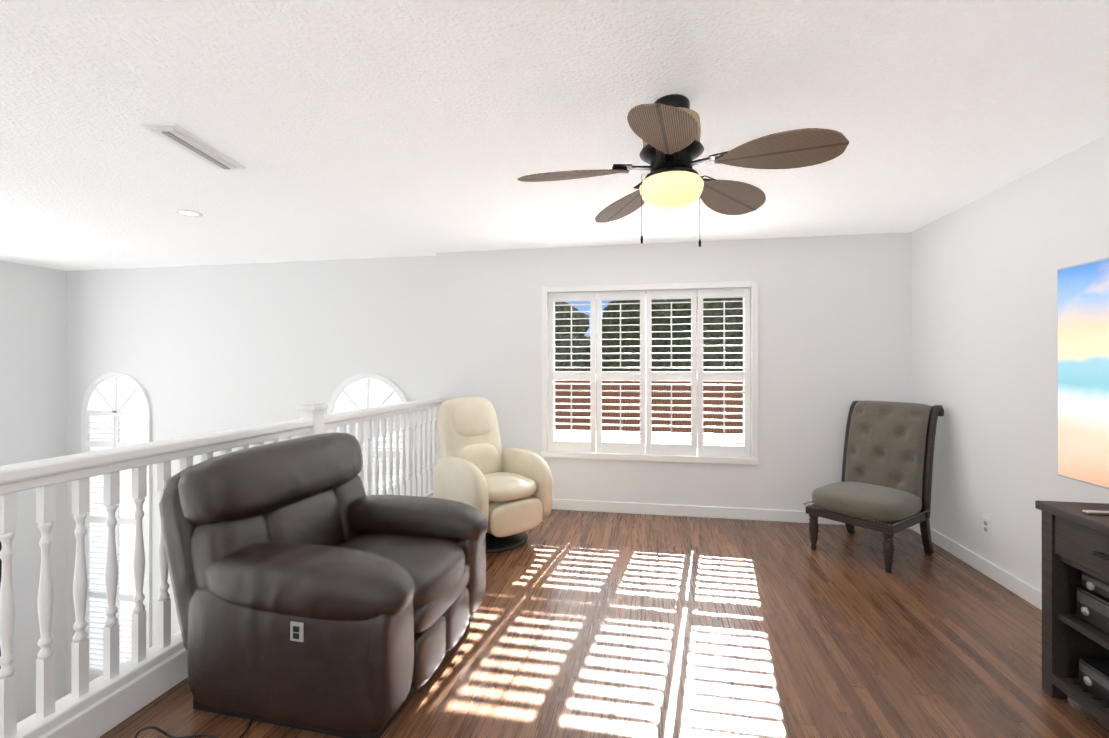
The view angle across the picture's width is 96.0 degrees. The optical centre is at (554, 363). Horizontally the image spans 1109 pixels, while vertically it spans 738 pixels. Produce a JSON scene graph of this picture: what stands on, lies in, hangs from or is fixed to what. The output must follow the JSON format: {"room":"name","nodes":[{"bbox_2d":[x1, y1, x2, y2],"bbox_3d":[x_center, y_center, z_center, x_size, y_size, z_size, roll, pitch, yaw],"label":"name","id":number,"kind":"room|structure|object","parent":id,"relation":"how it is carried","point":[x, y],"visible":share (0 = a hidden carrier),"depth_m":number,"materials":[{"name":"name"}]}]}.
{"room":"living room","nodes":[
{"label":"living room","id":0,"kind":"room"},
{"bbox_2d":[0,260,66,722],"bbox_3d":[-6.530,1.638,2.838,0.200,5.500,6.420,0,0,11],"label":"wall","id":1,"kind":"structure","parent":0,"point":[33,346],"depth_m":5.65,"materials":[{"name":"white paint"}]},
{"bbox_2d":[0,541,1,668],"bbox_3d":[-6.130,2.990,4.328,0.040,2.240,2.240,0,0,11],"label":"mirror","id":2,"kind":"object","parent":1,"relation":"attached to","point":[0,577],"visible":0.11,"depth_m":5.36,"materials":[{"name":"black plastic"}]},
{"bbox_2d":[66,255,435,694],"bbox_3d":[-1.390,1.642,5.239,9.430,5.500,0.180,0,0,11],"label":"wall","id":3,"kind":"structure","parent":0,"point":[198,349],"depth_m":5.55,"materials":[{"name":"white paint"}]},
{"bbox_2d":[81,372,151,674],"bbox_3d":[-5.121,1.873,5.823,0.960,3.540,0.050,0,0,11],"label":"arched window","id":4,"kind":"structure","parent":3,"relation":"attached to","point":[116,410],"depth_m":5.82,"materials":[{"name":"white glass"}]},
{"bbox_2d":[327,373,411,494],"bbox_3d":[-1.955,1.872,5.235,0.960,3.540,0.050,0,0,11],"label":"arched window","id":5,"kind":"structure","parent":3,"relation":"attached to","point":[362,391],"depth_m":5.23,"materials":[{"name":"white glass"}]},
{"bbox_2d":[0,0,1108,270],"bbox_3d":[-1.974,-1.163,2.097,9.430,0.100,6.620,0,0,11],"label":"ceiling","id":6,"kind":"structure","parent":0,"point":[366,128],"depth_m":2.22,"materials":[{"name":"white paint"}]},
{"bbox_2d":[174,210,202,216],"bbox_3d":[-2.701,-1.108,3.687,0.170,0.005,0.170,0,0,11],"label":"recessed light","id":7,"kind":"object","parent":6,"relation":"in","point":[189,213],"visible":1,"depth_m":3.69,"materials":[{"name":"white paint"}]},
{"bbox_2d":[142,123,245,169],"bbox_3d":[-1.831,-1.098,2.569,0.160,0.028,0.520,0,0,1],"label":"ceiling vent","id":8,"kind":"object","parent":6,"relation":"in","point":[184,139],"visible":1,"depth_m":2.50,"materials":[{"name":"white metal"}]},
{"bbox_2d":[517,94,848,246],"bbox_3d":[0.474,-0.808,2.103,1.248,0.609,1.235,0,0,11],"label":"fan","id":9,"kind":"object","parent":6,"relation":"hanging from","point":[666,129],"visible":1,"depth_m":2.02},
{"bbox_2d":[99,509,1108,737],"bbox_3d":[0.325,1.536,1.605,4.330,0.300,6.100,0,0,11],"label":"floor","id":10,"kind":"structure","parent":0,"point":[587,624],"depth_m":2.44,"materials":[{"name":"brown wood"}]},
{"bbox_2d":[134,716,254,737],"bbox_3d":[-1.323,1.346,1.849,0.328,0.080,0.225,0,0,11],"label":"power cord","id":11,"kind":"object","parent":10,"relation":"on","point":[191,736],"visible":1,"depth_m":1.84,"materials":[{"name":"black plastic"}]},
{"bbox_2d":[0,397,441,737],"bbox_3d":[-1.712,0.815,2.056,0.130,1.145,6.200,0,0,11],"label":"railing","id":12,"kind":"object","parent":10,"relation":"on","point":[114,695],"visible":0.65,"depth_m":1.94,"materials":[{"name":"white paint"}]},
{"bbox_2d":[159,432,487,737],"bbox_3d":[-0.998,0.881,2.383,1.115,1.014,1.084,0,0,13],"label":"recliner","id":13,"kind":"object","parent":10,"relation":"on","point":[316,588],"visible":1,"depth_m":1.96,"materials":[{"name":"leather"}]},
{"bbox_2d":[433,397,552,552],"bbox_3d":[-0.526,0.836,3.971,0.740,1.109,0.841,0,0,-41],"label":"recliner","id":14,"kind":"object","parent":10,"relation":"on","point":[508,493],"visible":0.88,"depth_m":3.86,"materials":[{"name":"leather"}]},
{"bbox_2d":[803,400,943,572],"bbox_3d":[2.387,0.848,3.738,0.881,1.098,0.608,0,0,-34],"label":"slipper chair","id":15,"kind":"object","parent":10,"relation":"on","point":[884,486],"visible":1,"depth_m":3.67,"materials":[{"name":"beige fabric"}]},
{"bbox_2d":[1035,500,1108,727],"bbox_3d":[2.200,0.986,1.441,0.533,0.800,1.330,0,0,11],"label":"tv stand","id":16,"kind":"object","parent":10,"relation":"on","point":[1075,603],"visible":1,"depth_m":2.02,"materials":[{"name":"brown wood"}]},
{"bbox_2d":[1057,257,1108,514],"bbox_3d":[2.187,0.074,1.470,0.400,1.020,1.670,0,0,11],"label":"tv","id":17,"kind":"object","parent":16,"relation":"on","point":[1083,369],"visible":1,"depth_m":2.15,"materials":[{"name":"multicoloured glass"}]},
{"bbox_2d":[436,232,910,510],"bbox_3d":[1.038,0.301,4.729,4.470,2.820,0.300,0,0,11],"label":"wall","id":18,"kind":"structure","parent":0,"point":[834,327],"depth_m":4.45,"materials":[{"name":"white paint"}]},
{"bbox_2d":[541,281,758,464],"bbox_3d":[0.867,0.081,4.744,1.960,1.630,0.335,0,0,11],"label":"window shutters","id":19,"kind":"object","parent":18,"relation":"attached to","point":[646,375],"visible":1,"depth_m":4.63,"materials":[{"name":"white paint"}]},
{"bbox_2d":[552,499,844,524],"bbox_3d":[0.910,1.341,4.590,4.230,0.100,0.018,0,0,11],"label":"baseboard","id":20,"kind":"structure","parent":18,"relation":"attached to","point":[559,504],"depth_m":4.53,"materials":[{"name":"white wood"}]},
{"bbox_2d":[911,133,1108,591],"bbox_3d":[2.534,1.636,1.093,0.200,5.500,6.300,0,0,11],"label":"wall","id":21,"kind":"structure","parent":0,"point":[984,268],"depth_m":3.12,"materials":[{"name":"white paint"}]},
{"bbox_2d":[909,523,1041,609],"bbox_3d":[2.447,1.336,1.211,0.014,0.100,6.100,0,0,11],"label":"baseboard","id":22,"kind":"structure","parent":21,"relation":"attached to","point":[1032,595],"depth_m":3.24,"materials":[{"name":"white wood"}]},
{"bbox_2d":[982,516,989,536],"bbox_3d":[2.832,1.069,3.276,0.008,0.115,0.075,0,0,11],"label":"wall outlet","id":23,"kind":"object","parent":21,"relation":"attached to","point":[985,526],"depth_m":3.27,"materials":[{"name":"white paint"}]},
{"bbox_2d":[1040,542,1041,562],"bbox_3d":[2.741,1.068,2.785,0.008,0.115,0.075,0,0,11],"label":"wall outlet","id":24,"kind":"object","parent":21,"relation":"attached to","point":[1040,542],"depth_m":2.82,"materials":[{"name":"white paint"}]},
{"label":"outside","id":25,"kind":"structure","parent":0,"visible":0},
{"bbox_3d":[5.499,5.271,24.551,60.000,0.300,40.080,0,0,11],"label":"ground","id":26,"kind":"structure","parent":25,"visible":0},
{"bbox_2d":[555,381,742,445],"bbox_3d":[0.281,2.698,12.891,14.000,4.810,6.120,0,0,11],"label":"neighbouring house","id":27,"kind":"structure","parent":26,"relation":"on","point":[655,408],"depth_m":10.51,"materials":[{"name":"brown brick"}]},
{"bbox_2d":[555,298,742,371],"bbox_3d":[0.859,0.083,19.537,16.209,10.069,9.012,0,0,11],"label":"trees","id":28,"kind":"object","parent":26,"relation":"on","point":[706,327],"visible":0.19,"depth_m":15.57,"materials":[{"name":"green plant"}]}
]}

